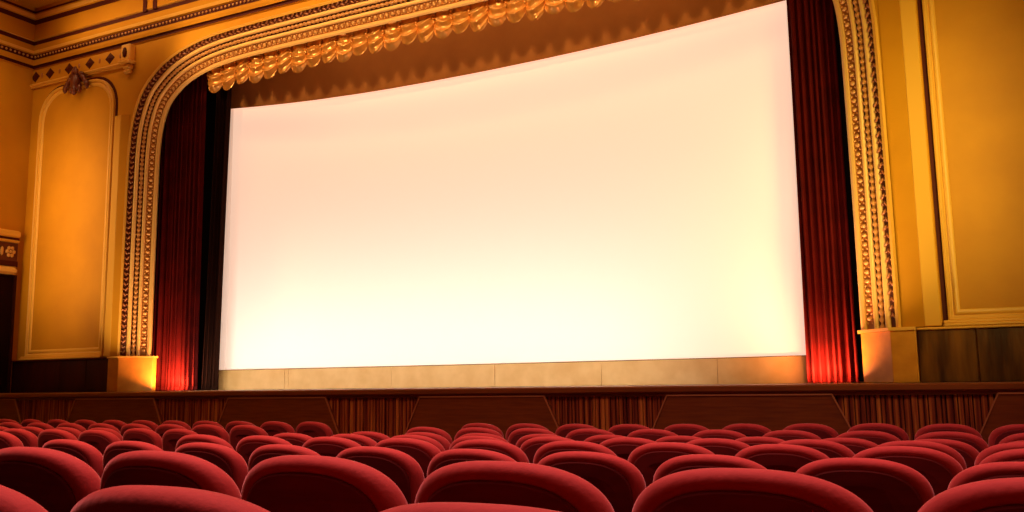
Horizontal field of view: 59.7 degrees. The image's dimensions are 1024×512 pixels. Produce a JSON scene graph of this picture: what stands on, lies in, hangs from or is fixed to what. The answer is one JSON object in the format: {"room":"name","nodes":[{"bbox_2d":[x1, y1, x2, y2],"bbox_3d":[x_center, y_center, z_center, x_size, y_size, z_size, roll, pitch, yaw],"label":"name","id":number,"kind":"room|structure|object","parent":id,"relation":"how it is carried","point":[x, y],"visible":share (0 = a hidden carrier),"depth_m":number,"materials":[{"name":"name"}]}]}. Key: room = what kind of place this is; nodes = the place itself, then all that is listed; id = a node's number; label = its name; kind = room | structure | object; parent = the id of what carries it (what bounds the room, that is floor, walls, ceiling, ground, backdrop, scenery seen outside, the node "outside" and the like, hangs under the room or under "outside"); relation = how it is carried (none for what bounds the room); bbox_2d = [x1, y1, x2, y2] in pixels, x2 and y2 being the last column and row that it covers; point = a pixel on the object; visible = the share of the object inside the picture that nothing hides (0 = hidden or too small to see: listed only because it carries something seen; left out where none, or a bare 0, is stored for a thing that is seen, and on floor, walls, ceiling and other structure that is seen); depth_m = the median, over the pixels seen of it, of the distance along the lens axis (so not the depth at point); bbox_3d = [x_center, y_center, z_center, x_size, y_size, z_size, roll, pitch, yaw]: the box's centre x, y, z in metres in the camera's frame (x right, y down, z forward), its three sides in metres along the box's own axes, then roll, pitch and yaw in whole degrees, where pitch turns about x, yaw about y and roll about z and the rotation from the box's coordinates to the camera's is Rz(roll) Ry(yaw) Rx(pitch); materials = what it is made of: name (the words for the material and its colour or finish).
{"room":"auditorium","nodes":[
{"label":"auditorium","id":0,"kind":"room"},
{"bbox_2d":[0,60,32,392],"bbox_3d":[-14.784,-1.680,11.991,0.200,9.830,17.500,-5,-9,26],"label":"wall","id":1,"kind":"structure","parent":0,"point":[16,93],"depth_m":19.58,"materials":[{"name":"paint"}]},
{"bbox_2d":[0,274,16,392],"bbox_3d":[-10.974,1.616,18.751,0.090,2.520,0.990,-5,-9,26],"label":"doorway","id":2,"kind":"structure","parent":1,"relation":"in","point":[8,283],"depth_m":19.07,"materials":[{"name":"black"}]},
{"bbox_2d":[0,228,20,274],"bbox_3d":[-11.602,-0.277,17.711,0.180,0.960,3.820,-5,-9,26],"label":"balcony ledge","id":3,"kind":"object","parent":1,"relation":"attached to","point":[9,239],"visible":1,"depth_m":19.19,"materials":[{"name":"orange"}]},
{"bbox_2d":[14,0,62,8],"bbox_3d":[-5.481,-7.437,8.041,21.190,0.200,17.950,-5,-9,26],"label":"ceiling","id":4,"kind":"structure","parent":0,"point":[35,4],"depth_m":19.78,"materials":[{"name":"paint"}]},
{"bbox_2d":[151,71,216,390],"bbox_3d":[-8.017,-1.182,20.654,0.100,8.500,3.550,-5,-9,26],"label":"wall","id":5,"kind":"structure","parent":0,"point":[211,97],"depth_m":21.65,"materials":[{"name":"black"}]},
{"bbox_2d":[17,0,1019,392],"bbox_3d":[-1.417,-1.437,15.178,21.190,9.830,0.250,-5,-9,26],"label":"wall","id":6,"kind":"structure","parent":0,"point":[149,55],"depth_m":18.59,"materials":[{"name":"paint"}]},
{"bbox_2d":[11,357,107,392],"bbox_3d":[-9.389,2.483,18.496,3.005,0.685,0.150,-5,-9,26],"label":"wainscot","id":7,"kind":"structure","parent":6,"relation":"attached to","point":[75,374],"depth_m":18.44,"materials":[{"name":"brown paint"}]},
{"bbox_2d":[18,66,117,359],"bbox_3d":[-9.432,-0.980,18.927,2.520,6.294,0.235,-5,-9,26],"label":"wall panel","id":8,"kind":"object","parent":6,"relation":"attached to","point":[66,308],"visible":1,"depth_m":18.97,"materials":[{"name":"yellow paint"}]},
{"bbox_2d":[30,49,122,88],"bbox_3d":[-9.527,-4.081,19.460,3.004,0.425,0.098,-5,-9,26],"label":"frieze","id":9,"kind":"object","parent":6,"relation":"attached to","point":[107,61],"visible":0.94,"depth_m":19.44,"materials":[{"name":"paint"}]},
{"bbox_2d":[103,115,120,356],"bbox_3d":[-8.158,-0.450,18.290,0.200,5.000,0.090,-5,-9,26],"label":"wall strip","id":10,"kind":"object","parent":6,"relation":"attached to","point":[117,126],"visible":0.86,"depth_m":18.24,"materials":[{"name":"orange"}]},
{"bbox_2d":[110,115,129,355],"bbox_3d":[-8.000,-0.463,18.216,0.170,5.000,0.082,-5,-9,26],"label":"wall strip","id":11,"kind":"object","parent":6,"relation":"attached to","point":[125,119],"visible":0.75,"depth_m":18.22,"materials":[{"name":"paint"}]},
{"bbox_2d":[118,44,135,73],"bbox_3d":[-8.050,-4.117,18.657,0.340,0.620,0.200,-5,-9,26],"label":"corbel","id":12,"kind":"object","parent":6,"relation":"attached to","point":[127,50],"visible":1,"depth_m":18.61,"materials":[{"name":"gold metal"}]},
{"bbox_2d":[0,0,308,70],"bbox_3d":[-5.481,-6.673,7.911,20.790,1.370,17.500,-5,-9,26],"label":"crown molding","id":13,"kind":"structure","parent":6,"relation":"attached to","point":[25,29],"depth_m":19.19,"materials":[{"name":"paint"}]},
{"bbox_2d":[117,0,901,355],"bbox_3d":[-1.407,-1.665,15.236,14.418,6.388,0.469,-5,-9,26],"label":"arch","id":14,"kind":"object","parent":6,"relation":"attached to","point":[331,18],"visible":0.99,"depth_m":16.49,"materials":[{"name":"gold metal"}]},
{"bbox_2d":[207,0,638,92],"bbox_3d":[-1.248,-4.162,15.828,11.279,0.868,0.168,-5,-9,26],"label":"valance","id":15,"kind":"object","parent":14,"relation":"hanging from","point":[495,12],"visible":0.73,"depth_m":16.31,"materials":[{"name":"gold metal"}]},
{"bbox_2d":[878,0,924,326],"bbox_3d":[5.068,-2.067,11.770,0.270,6.000,0.082,-5,-9,26],"label":"wall strip","id":16,"kind":"object","parent":6,"relation":"attached to","point":[912,314],"visible":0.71,"depth_m":11.64,"materials":[{"name":"paint"}]},
{"bbox_2d":[899,0,941,326],"bbox_3d":[5.267,-2.084,11.667,0.200,6.000,0.090,-5,-9,26],"label":"wall strip","id":17,"kind":"object","parent":6,"relation":"attached to","point":[930,295],"visible":1,"depth_m":11.50,"materials":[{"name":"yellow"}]},
{"bbox_2d":[917,324,1023,382],"bbox_3d":[6.475,1.138,10.592,3.005,0.685,0.150,-5,-9,26],"label":"wainscot","id":18,"kind":"structure","parent":6,"relation":"attached to","point":[946,354],"depth_m":10.97,"materials":[{"name":"brown wood"}]},
{"bbox_2d":[917,0,1023,326],"bbox_3d":[6.419,-2.324,11.030,2.420,6.294,0.235,-5,-9,26],"label":"wall panel","id":19,"kind":"object","parent":6,"relation":"attached to","point":[972,51],"visible":0.99,"depth_m":11.27,"materials":[{"name":"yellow paint"}]},
{"bbox_2d":[243,1,879,380],"bbox_3d":[0.213,-1.612,18.468,16.600,8.500,0.100,-5,-9,26],"label":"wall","id":20,"kind":"structure","parent":0,"point":[838,48],"depth_m":15.51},
{"bbox_3d":[-5.288,2.398,6.756,21.190,0.620,17.750,-5,-9,26],"label":"floor","id":21,"kind":"structure","parent":0,"visible":0},
{"bbox_2d":[0,431,23,448],"bbox_3d":[-4.034,1.893,7.328,0.560,0.930,0.585,-5,-9,26],"label":"chair","id":22,"kind":"object","parent":21,"relation":"on","point":[7,440],"visible":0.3,"depth_m":7.09,"materials":[{"name":"red fabric"}]},
{"bbox_2d":[3,428,37,446],"bbox_3d":[-4.609,2.131,8.652,0.560,0.930,0.585,-5,-9,26],"label":"chair","id":23,"kind":"object","parent":21,"relation":"on","point":[27,438],"visible":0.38,"depth_m":8.41,"materials":[{"name":"red fabric"}]},
{"bbox_2d":[0,485,47,511],"bbox_3d":[-0.905,0.881,1.760,0.560,0.930,0.585,-5,-9,27],"label":"chair","id":24,"kind":"object","parent":21,"relation":"on","point":[11,500],"visible":1,"depth_m":1.54,"materials":[{"name":"red fabric"}]},
{"bbox_2d":[0,447,100,511],"bbox_3d":[-1.396,1.090,2.966,0.560,0.930,0.585,-5,-9,26],"label":"chair","id":25,"kind":"object","parent":21,"relation":"on","point":[56,480],"visible":0.85,"depth_m":2.73,"materials":[{"name":"red fabric"}]},
{"bbox_2d":[38,429,77,447],"bbox_3d":[-4.107,2.089,8.402,0.560,0.930,0.585,-5,-9,27],"label":"chair","id":26,"kind":"object","parent":21,"relation":"on","point":[46,435],"visible":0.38,"depth_m":8.20,"materials":[{"name":"red fabric"}]},
{"bbox_2d":[42,439,102,477],"bbox_3d":[-2.561,1.591,5.522,0.560,0.930,0.585,-5,-9,26],"label":"chair","id":27,"kind":"object","parent":21,"relation":"on","point":[83,451],"visible":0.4,"depth_m":5.29,"materials":[{"name":"red fabric"}]},
{"bbox_2d":[78,430,120,454],"bbox_3d":[-3.610,2.047,8.154,0.560,0.930,0.585,-5,-9,26],"label":"chair","id":28,"kind":"object","parent":21,"relation":"on","point":[99,439],"visible":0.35,"depth_m":7.93,"materials":[{"name":"red fabric"}]},
{"bbox_2d":[103,441,162,470],"bbox_3d":[-2.060,1.549,5.272,0.560,0.930,0.585,-5,-9,27],"label":"chair","id":29,"kind":"object","parent":21,"relation":"on","point":[114,449],"visible":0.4,"depth_m":5.09,"materials":[{"name":"red fabric"}]},
{"bbox_2d":[122,428,162,449],"bbox_3d":[-3.632,2.222,9.137,0.560,0.930,0.585,-5,-9,26],"label":"chair","id":30,"kind":"object","parent":21,"relation":"on","point":[133,434],"visible":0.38,"depth_m":8.91,"materials":[{"name":"red fabric"}]},
{"bbox_2d":[70,485,269,511],"bbox_3d":[-0.405,0.838,1.511,0.560,0.930,0.585,-5,-9,27],"label":"chair","id":31,"kind":"object","parent":21,"relation":"on","point":[124,498],"visible":1,"depth_m":1.32,"materials":[{"name":"red fabric"}]},
{"bbox_2d":[100,450,240,498],"bbox_3d":[-0.896,1.048,2.717,0.560,0.930,0.585,-5,-9,26],"label":"chair","id":32,"kind":"object","parent":21,"relation":"on","point":[142,467],"visible":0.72,"depth_m":2.50,"materials":[{"name":"red fabric"}]},
{"bbox_2d":[155,424,185,437],"bbox_3d":[-3.694,2.363,10.110,0.560,0.930,0.585,-5,-9,27],"label":"chair","id":33,"kind":"object","parent":21,"relation":"on","point":[161,429],"visible":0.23,"depth_m":9.93,"materials":[{"name":"red fabric"}]},
{"bbox_2d":[162,429,196,451],"bbox_3d":[-3.131,2.179,8.887,0.560,0.930,0.585,-5,-9,27],"label":"chair","id":34,"kind":"object","parent":21,"relation":"on","point":[170,438],"visible":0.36,"depth_m":8.72,"materials":[{"name":"red fabric"}]},
{"bbox_2d":[175,434,233,449],"bbox_3d":[-2.035,1.724,6.332,0.560,0.930,0.585,-5,-9,26],"label":"chair","id":35,"kind":"object","parent":21,"relation":"on","point":[192,438],"visible":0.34,"depth_m":6.13,"materials":[{"name":"red fabric"}]},
{"bbox_2d":[192,424,229,443],"bbox_3d":[-3.196,2.321,9.862,0.560,0.930,0.585,-5,-9,26],"label":"chair","id":36,"kind":"object","parent":21,"relation":"on","point":[205,429],"visible":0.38,"depth_m":9.64,"materials":[{"name":"red fabric"}]},
{"bbox_2d":[175,442,247,492],"bbox_3d":[-1.560,1.506,5.023,0.560,0.930,0.585,-5,-9,27],"label":"chair","id":37,"kind":"object","parent":21,"relation":"on","point":[227,459],"visible":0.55,"depth_m":4.79,"materials":[{"name":"red fabric"}]},
{"bbox_2d":[229,425,268,450],"bbox_3d":[-2.693,2.278,9.611,0.560,0.930,0.585,-5,-9,27],"label":"chair","id":38,"kind":"object","parent":21,"relation":"on","point":[238,432],"visible":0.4,"depth_m":9.43,"materials":[{"name":"red fabric"}]},
{"bbox_2d":[236,435,291,465],"bbox_3d":[-1.533,1.681,6.082,0.560,0.930,0.585,-5,-9,27],"label":"chair","id":39,"kind":"object","parent":21,"relation":"on","point":[246,446],"visible":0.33,"depth_m":5.91,"materials":[{"name":"red fabric"}]},
{"bbox_2d":[260,421,294,435],"bbox_3d":[-2.720,2.470,10.854,0.560,0.930,0.585,-5,-9,26],"label":"chair","id":40,"kind":"object","parent":21,"relation":"on","point":[272,428],"visible":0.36,"depth_m":10.64,"materials":[{"name":"red fabric"}]},
{"bbox_2d":[248,444,320,471],"bbox_3d":[-1.060,1.464,4.774,0.560,0.930,0.585,-5,-9,27],"label":"chair","id":41,"kind":"object","parent":21,"relation":"on","point":[264,452],"visible":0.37,"depth_m":4.59,"materials":[{"name":"red fabric"}]},
{"bbox_2d":[273,433,311,446],"bbox_3d":[-1.611,1.877,7.158,0.560,0.930,0.585,-5,-9,26],"label":"chair","id":42,"kind":"object","parent":21,"relation":"on","point":[297,439],"visible":0.18,"depth_m":6.94,"materials":[{"name":"red fabric"}]},
{"bbox_2d":[296,422,332,437],"bbox_3d":[-2.219,2.428,10.604,0.560,0.930,0.585,-5,-9,27],"label":"chair","id":43,"kind":"object","parent":21,"relation":"on","point":[312,429],"visible":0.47,"depth_m":10.39,"materials":[{"name":"red fabric"}]},
{"bbox_2d":[241,455,407,511],"bbox_3d":[-0.398,1.006,2.469,0.560,0.930,0.585,-5,-9,26],"label":"chair","id":44,"kind":"object","parent":21,"relation":"on","point":[286,483],"visible":0.96,"depth_m":2.26,"materials":[{"name":"red fabric"}]},
{"bbox_2d":[302,437,360,456],"bbox_3d":[-1.036,1.639,5.834,0.560,0.930,0.585,-5,-9,26],"label":"chair","id":45,"kind":"object","parent":21,"relation":"on","point":[324,446],"visible":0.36,"depth_m":5.63,"materials":[{"name":"red fabric"}]},
{"bbox_2d":[331,434,376,446],"bbox_3d":[-1.111,1.835,6.909,0.560,0.930,0.585,-5,-9,26],"label":"chair","id":46,"kind":"object","parent":21,"relation":"on","point":[362,440],"visible":0.18,"depth_m":6.68,"materials":[{"name":"red fabric"}]},
{"bbox_2d":[351,431,389,442],"bbox_3d":[-1.133,2.010,7.891,0.560,0.930,0.585,-5,-9,26],"label":"chair","id":47,"kind":"object","parent":21,"relation":"on","point":[375,436],"visible":0.12,"depth_m":7.67,"materials":[{"name":"red fabric"}]},
{"bbox_2d":[336,446,424,503],"bbox_3d":[-0.564,1.422,4.526,0.560,0.930,0.585,-5,-9,26],"label":"chair","id":48,"kind":"object","parent":21,"relation":"on","point":[401,468],"visible":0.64,"depth_m":4.29,"materials":[{"name":"red fabric"}]},
{"bbox_2d":[374,438,440,478],"bbox_3d":[-0.536,1.597,5.585,0.560,0.930,0.585,-5,-9,26],"label":"chair","id":49,"kind":"object","parent":21,"relation":"on","point":[423,452],"visible":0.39,"depth_m":5.36,"materials":[{"name":"red fabric"}]},
{"bbox_2d":[392,435,444,451],"bbox_3d":[-0.612,1.793,6.661,0.560,0.930,0.585,-5,-9,26],"label":"chair","id":50,"kind":"object","parent":21,"relation":"on","point":[437,444],"visible":0.12,"depth_m":6.44,"materials":[{"name":"red fabric"}]},
{"bbox_2d":[405,432,450,450],"bbox_3d":[-0.633,1.968,7.642,0.560,0.930,0.585,-5,-9,26],"label":"chair","id":51,"kind":"object","parent":21,"relation":"on","point":[444,442],"visible":0.17,"depth_m":7.41,"materials":[{"name":"red fabric"}]},
{"bbox_2d":[406,427,452,443],"bbox_3d":[-0.696,2.109,8.616,0.560,0.930,0.585,-5,-9,26],"label":"chair","id":52,"kind":"object","parent":21,"relation":"on","point":[437,431],"visible":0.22,"depth_m":8.40,"materials":[{"name":"red fabric"}]},
{"bbox_2d":[381,502,560,511],"bbox_3d":[0.093,0.796,1.263,0.560,0.930,0.585,-5,-9,26],"label":"chair","id":53,"kind":"object","parent":21,"relation":"on","point":[428,506],"visible":1,"depth_m":1.10,"materials":[{"name":"red fabric"}]},
{"bbox_2d":[427,449,516,475],"bbox_3d":[-0.061,1.379,4.276,0.560,0.930,0.585,-5,-9,27],"label":"chair","id":54,"kind":"object","parent":21,"relation":"on","point":[451,456],"visible":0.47,"depth_m":4.10,"materials":[{"name":"red fabric"}]},
{"bbox_2d":[454,427,502,439],"bbox_3d":[-0.197,2.066,8.368,0.560,0.930,0.585,-5,-9,26],"label":"chair","id":55,"kind":"object","parent":21,"relation":"on","point":[464,431],"visible":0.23,"depth_m":8.18,"materials":[{"name":"red fabric"}]},
{"bbox_2d":[452,439,528,462],"bbox_3d":[-0.037,1.554,5.337,0.560,0.931,0.585,-5,-9,26],"label":"chair","id":56,"kind":"object","parent":21,"relation":"on","point":[508,449],"visible":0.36,"depth_m":5.12,"materials":[{"name":"red fabric"}]},
{"bbox_2d":[0,381,1023,445],"bbox_3d":[-0.884,2.920,15.506,20.770,1.272,5.070,-5,-9,26],"label":"stage","id":57,"kind":"object","parent":21,"relation":"on","point":[984,407],"visible":0.39,"depth_m":12.11,"materials":[{"name":"red wood"}]},
{"bbox_2d":[107,356,157,391],"bbox_3d":[-7.608,2.359,17.859,0.740,0.700,0.620,-5,-9,26],"label":"plinth","id":58,"kind":"object","parent":57,"relation":"on","point":[125,373],"visible":0.95,"depth_m":17.75,"materials":[{"name":"stone"}]},
{"bbox_2d":[152,72,206,390],"bbox_3d":[-6.929,-0.935,18.587,1.305,7.405,0.219,-5,-9,26],"label":"stage curtain","id":59,"kind":"object","parent":57,"relation":"on","point":[179,244],"visible":0.84,"depth_m":18.44,"materials":[{"name":"red fabric"}]},
{"bbox_2d":[201,86,231,389],"bbox_3d":[-6.056,-0.994,18.261,0.641,7.405,0.136,-5,-9,26],"label":"curtain","id":60,"kind":"object","parent":57,"relation":"on","point":[211,353],"visible":0.84,"depth_m":18.13,"materials":[{"name":"brown fabric"}]},
{"bbox_2d":[218,356,806,389],"bbox_3d":[-0.759,2.104,15.671,11.644,0.391,0.517,-5,-9,26],"label":"stage riser","id":61,"kind":"structure","parent":57,"relation":"on","point":[785,369],"depth_m":15.29,"materials":[{"name":"brown wood"}]},
{"bbox_2d":[219,0,805,369],"bbox_3d":[-0.765,-0.961,16.179,11.550,5.795,0.480,-5,-9,26],"label":"screen","id":62,"kind":"object","parent":61,"relation":"on","point":[636,198],"visible":0.96,"depth_m":15.79,"materials":[{"name":"white fabric"}]},
{"bbox_2d":[231,0,784,108],"bbox_3d":[-0.844,-4.255,16.581,11.750,1.676,0.550,-5,-9,26],"label":"curtain","id":63,"kind":"object","parent":62,"relation":"attached to","point":[467,52],"visible":0.67,"depth_m":16.58,"materials":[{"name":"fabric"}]},
{"bbox_2d":[786,0,859,382],"bbox_3d":[4.431,-1.898,12.927,0.741,7.405,0.212,-5,-9,26],"label":"stage curtain","id":64,"kind":"object","parent":57,"relation":"on","point":[827,285],"visible":1,"depth_m":12.77,"materials":[{"name":"red fabric"}]},
{"bbox_2d":[857,327,919,382],"bbox_3d":[4.896,1.299,11.629,0.740,0.700,0.620,-5,-9,26],"label":"plinth","id":65,"kind":"object","parent":57,"relation":"on","point":[889,355],"visible":1,"depth_m":11.38,"materials":[{"name":"stone"}]},
{"bbox_2d":[415,461,613,511],"bbox_3d":[0.102,0.963,2.219,0.560,0.930,0.585,-5,-9,26],"label":"chair","id":66,"kind":"object","parent":21,"relation":"on","point":[492,482],"visible":0.91,"depth_m":2.01,"materials":[{"name":"red fabric"}]},
{"bbox_2d":[506,423,548,440],"bbox_3d":[0.278,2.216,9.360,0.560,0.930,0.585,-5,-9,27],"label":"chair","id":67,"kind":"object","parent":21,"relation":"on","point":[512,428],"visible":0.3,"depth_m":9.20,"materials":[{"name":"red fabric"}]},
{"bbox_2d":[508,428,555,444],"bbox_3d":[0.304,2.024,8.118,0.560,0.930,0.585,-5,-9,27],"label":"chair","id":68,"kind":"object","parent":21,"relation":"on","point":[517,434],"visible":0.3,"depth_m":7.96,"materials":[{"name":"red fabric"}]},
{"bbox_2d":[520,436,574,462],"bbox_3d":[0.388,1.706,6.162,0.560,0.933,0.585,-5,-9,26],"label":"chair","id":69,"kind":"object","parent":21,"relation":"on","point":[529,447],"visible":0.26,"depth_m":6.02,"materials":[{"name":"red fabric"}]},
{"bbox_2d":[533,441,616,463],"bbox_3d":[0.463,1.511,5.088,0.560,0.932,0.585,-5,-9,26],"label":"chair","id":70,"kind":"object","parent":21,"relation":"on","point":[550,448],"visible":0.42,"depth_m":4.91,"materials":[{"name":"red fabric"}]},
{"bbox_2d":[555,424,596,437],"bbox_3d":[0.776,2.174,9.112,0.560,0.930,0.585,-5,-9,26],"label":"chair","id":71,"kind":"object","parent":21,"relation":"on","point":[563,430],"visible":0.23,"depth_m":8.95,"materials":[{"name":"red fabric"}]},
{"bbox_2d":[565,429,613,440],"bbox_3d":[0.803,1.981,7.869,0.560,0.931,0.585,-5,-9,26],"label":"chair","id":72,"kind":"object","parent":21,"relation":"on","point":[578,434],"visible":0.2,"depth_m":7.69,"materials":[{"name":"red fabric"}]},
{"bbox_2d":[538,451,645,511],"bbox_3d":[0.438,1.337,4.027,0.560,0.930,0.585,-5,-9,27],"label":"chair","id":73,"kind":"object","parent":21,"relation":"on","point":[618,479],"visible":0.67,"depth_m":3.79,"materials":[{"name":"red fabric"}]},
{"bbox_2d":[584,435,625,443],"bbox_3d":[0.868,1.840,6.895,0.560,0.931,0.585,-5,-9,27],"label":"chair","id":74,"kind":"object","parent":21,"relation":"on","point":[597,439],"visible":0.1,"depth_m":6.74,"materials":[{"name":"red fabric"}]},
{"bbox_2d":[599,437,655,460],"bbox_3d":[0.888,1.663,5.913,0.560,0.936,0.585,-5,-9,26],"label":"chair","id":75,"kind":"object","parent":21,"relation":"on","point":[622,447],"visible":0.24,"depth_m":5.73,"materials":[{"name":"red fabric"}]},
{"bbox_2d":[608,424,649,436],"bbox_3d":[1.279,2.130,8.861,0.560,0.932,0.585,-5,-9,27],"label":"chair","id":76,"kind":"object","parent":21,"relation":"on","point":[622,429],"visible":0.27,"depth_m":8.69,"materials":[{"name":"red fabric"}]},
{"bbox_2d":[627,429,677,440],"bbox_3d":[1.305,1.938,7.619,0.560,0.933,0.585,-5,-9,27],"label":"chair","id":77,"kind":"object","parent":21,"relation":"on","point":[651,434],"visible":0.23,"depth_m":7.43,"materials":[{"name":"red fabric"}]},
{"bbox_2d":[628,442,713,486],"bbox_3d":[0.965,1.468,4.837,0.560,0.933,0.585,-5,-9,27],"label":"chair","id":78,"kind":"object","parent":21,"relation":"on","point":[647,458],"visible":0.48,"depth_m":4.68,"materials":[{"name":"red fabric"}]},
{"bbox_2d":[655,436,702,442],"bbox_3d":[1.364,1.797,6.647,0.560,0.932,0.585,-5,-9,26],"label":"chair","id":79,"kind":"object","parent":21,"relation":"on","point":[679,439],"visible":0.1,"depth_m":6.46,"materials":[{"name":"red fabric"}]},
{"bbox_2d":[664,424,708,435],"bbox_3d":[1.778,2.085,8.613,0.560,0.939,0.585,-5,-9,27],"label":"chair","id":80,"kind":"object","parent":21,"relation":"on","point":[679,429],"visible":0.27,"depth_m":8.42,"materials":[{"name":"red fabric"}]},
{"bbox_2d":[653,454,765,481],"bbox_3d":[0.938,1.295,3.778,0.560,0.930,0.585,-5,-9,27],"label":"chair","id":81,"kind":"object","parent":21,"relation":"on","point":[693,461],"visible":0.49,"depth_m":3.60,"materials":[{"name":"red fabric"}]},
{"bbox_2d":[687,438,749,455],"bbox_3d":[1.388,1.619,5.664,0.560,0.938,0.585,-5,-9,26],"label":"chair","id":82,"kind":"object","parent":21,"relation":"on","point":[718,446],"visible":0.21,"depth_m":5.46,"materials":[{"name":"red fabric"}]},
{"bbox_2d":[693,429,746,439],"bbox_3d":[1.805,1.895,7.370,0.560,0.934,0.585,-5,-9,27],"label":"chair","id":83,"kind":"object","parent":21,"relation":"on","point":[715,433],"visible":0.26,"depth_m":7.17,"materials":[{"name":"red fabric"}]},
{"bbox_2d":[722,424,771,436],"bbox_3d":[2.276,2.039,8.366,0.560,0.945,0.585,-5,-9,26],"label":"chair","id":84,"kind":"object","parent":21,"relation":"on","point":[749,430],"visible":0.25,"depth_m":8.15,"materials":[{"name":"red fabric"}]},
{"bbox_2d":[632,468,872,511],"bbox_3d":[0.602,0.921,1.970,0.560,0.930,0.585,-5,-9,26],"label":"chair","id":85,"kind":"object","parent":21,"relation":"on","point":[703,489],"visible":1,"depth_m":1.78,"materials":[{"name":"red fabric"}]},
{"bbox_2d":[736,437,784,445],"bbox_3d":[1.868,1.754,6.396,0.560,0.933,0.585,-5,-9,27],"label":"chair","id":86,"kind":"object","parent":21,"relation":"on","point":[751,441],"visible":0.11,"depth_m":6.21,"materials":[{"name":"red fabric"}]},
{"bbox_2d":[735,444,828,472],"bbox_3d":[1.464,1.425,4.589,0.560,0.934,0.585,-5,-9,27],"label":"chair","id":87,"kind":"object","parent":21,"relation":"on","point":[781,457],"visible":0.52,"depth_m":4.39,"materials":[{"name":"red fabric"}]},
{"bbox_2d":[762,430,821,440],"bbox_3d":[2.304,1.851,7.122,0.560,0.936,0.585,-5,-9,27],"label":"chair","id":88,"kind":"object","parent":21,"relation":"on","point":[786,435],"visible":0.16,"depth_m":6.93,"materials":[{"name":"red fabric"}]},
{"bbox_2d":[783,423,838,438],"bbox_3d":[2.775,1.994,8.118,0.560,0.951,0.585,-5,-9,26],"label":"chair","id":89,"kind":"object","parent":21,"relation":"on","point":[823,431],"visible":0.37,"depth_m":7.90,"materials":[{"name":"red fabric"}]},
{"bbox_2d":[779,439,854,457],"bbox_3d":[1.889,1.575,5.415,0.560,0.941,0.585,-5,-9,26],"label":"chair","id":90,"kind":"object","parent":21,"relation":"on","point":[831,449],"visible":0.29,"depth_m":5.19,"materials":[{"name":"red fabric"}]},
{"bbox_2d":[822,438,877,454],"bbox_3d":[2.366,1.711,6.148,0.560,0.934,0.585,-5,-9,27],"label":"chair","id":91,"kind":"object","parent":21,"relation":"on","point":[856,445],"visible":0.13,"depth_m":5.93,"materials":[{"name":"red fabric"}]},
{"bbox_2d":[795,458,934,511],"bbox_3d":[1.435,1.252,3.530,0.560,0.930,0.585,-5,-9,26],"label":"chair","id":92,"kind":"object","parent":21,"relation":"on","point":[883,485],"visible":0.75,"depth_m":3.31,"materials":[{"name":"red fabric"}]},
{"bbox_2d":[836,431,900,444],"bbox_3d":[2.802,1.808,6.874,0.560,0.938,0.585,-5,-9,26],"label":"chair","id":93,"kind":"object","parent":21,"relation":"on","point":[877,437],"visible":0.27,"depth_m":6.67,"materials":[{"name":"red fabric"}]},
{"bbox_2d":[847,423,909,440],"bbox_3d":[3.276,1.948,7.868,0.560,0.958,0.585,-5,-9,26],"label":"chair","id":94,"kind":"object","parent":21,"relation":"on","point":[896,431],"visible":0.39,"depth_m":7.66,"materials":[{"name":"red fabric"}]},
{"bbox_2d":[852,446,962,495],"bbox_3d":[1.963,1.383,4.340,0.560,0.934,0.585,-5,-9,26],"label":"chair","id":95,"kind":"object","parent":21,"relation":"on","point":[939,468],"visible":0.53,"depth_m":4.11,"materials":[{"name":"red fabric"}]},
{"bbox_2d":[876,441,966,469],"bbox_3d":[2.387,1.532,5.167,0.560,0.942,0.585,-5,-9,26],"label":"chair","id":96,"kind":"object","parent":21,"relation":"on","point":[943,448],"visible":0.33,"depth_m":4.95,"materials":[{"name":"red fabric"}]},
{"bbox_2d":[913,439,978,467],"bbox_3d":[2.865,1.669,5.900,0.560,0.934,0.585,-5,-9,26],"label":"chair","id":97,"kind":"object","parent":21,"relation":"on","point":[969,453],"visible":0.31,"depth_m":5.66,"materials":[{"name":"red fabric"}]},
{"bbox_2d":[914,424,981,439],"bbox_3d":[3.777,1.906,7.619,0.560,0.958,0.585,-5,-9,27],"label":"chair","id":98,"kind":"object","parent":21,"relation":"on","point":[934,427],"visible":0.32,"depth_m":7.43,"materials":[{"name":"red fabric"}]},
{"bbox_2d":[915,431,988,452],"bbox_3d":[3.303,1.766,6.624,0.560,0.938,0.585,-5,-9,26],"label":"chair","id":99,"kind":"object","parent":21,"relation":"on","point":[978,443],"visible":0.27,"depth_m":6.41,"materials":[{"name":"red fabric"}]},
{"bbox_2d":[918,477,1023,511],"bbox_3d":[1.104,0.878,1.720,0.560,0.930,0.585,-5,-9,27],"label":"chair","id":100,"kind":"object","parent":21,"relation":"on","point":[1001,494],"visible":1,"depth_m":1.60,"materials":[{"name":"red fabric"}]},
{"bbox_2d":[947,462,1023,489],"bbox_3d":[1.938,1.210,3.280,0.560,0.930,0.585,-5,-9,27],"label":"chair","id":101,"kind":"object","parent":21,"relation":"on","point":[994,470],"visible":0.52,"depth_m":3.16,"materials":[{"name":"red fabric"}]},
{"bbox_2d":[974,442,1023,465],"bbox_3d":[2.886,1.490,4.918,0.560,0.942,0.585,-5,-9,26],"label":"chair","id":102,"kind":"object","parent":21,"relation":"on","point":[991,450],"visible":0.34,"depth_m":4.81,"materials":[{"name":"red fabric"}]},
{"bbox_2d":[979,449,1023,464],"bbox_3d":[2.466,1.340,4.090,0.560,0.934,0.585,-5,-9,27],"label":"chair","id":103,"kind":"object","parent":21,"relation":"on","point":[1013,455],"visible":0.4,"depth_m":3.98,"materials":[{"name":"red fabric"}]},
{"bbox_2d":[988,424,1023,446],"bbox_3d":[4.274,1.863,7.371,0.560,0.958,0.585,-5,-9,26],"label":"chair","id":104,"kind":"object","parent":21,"relation":"on","point":[1000,433],"visible":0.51,"depth_m":7.26,"materials":[{"name":"red fabric"}]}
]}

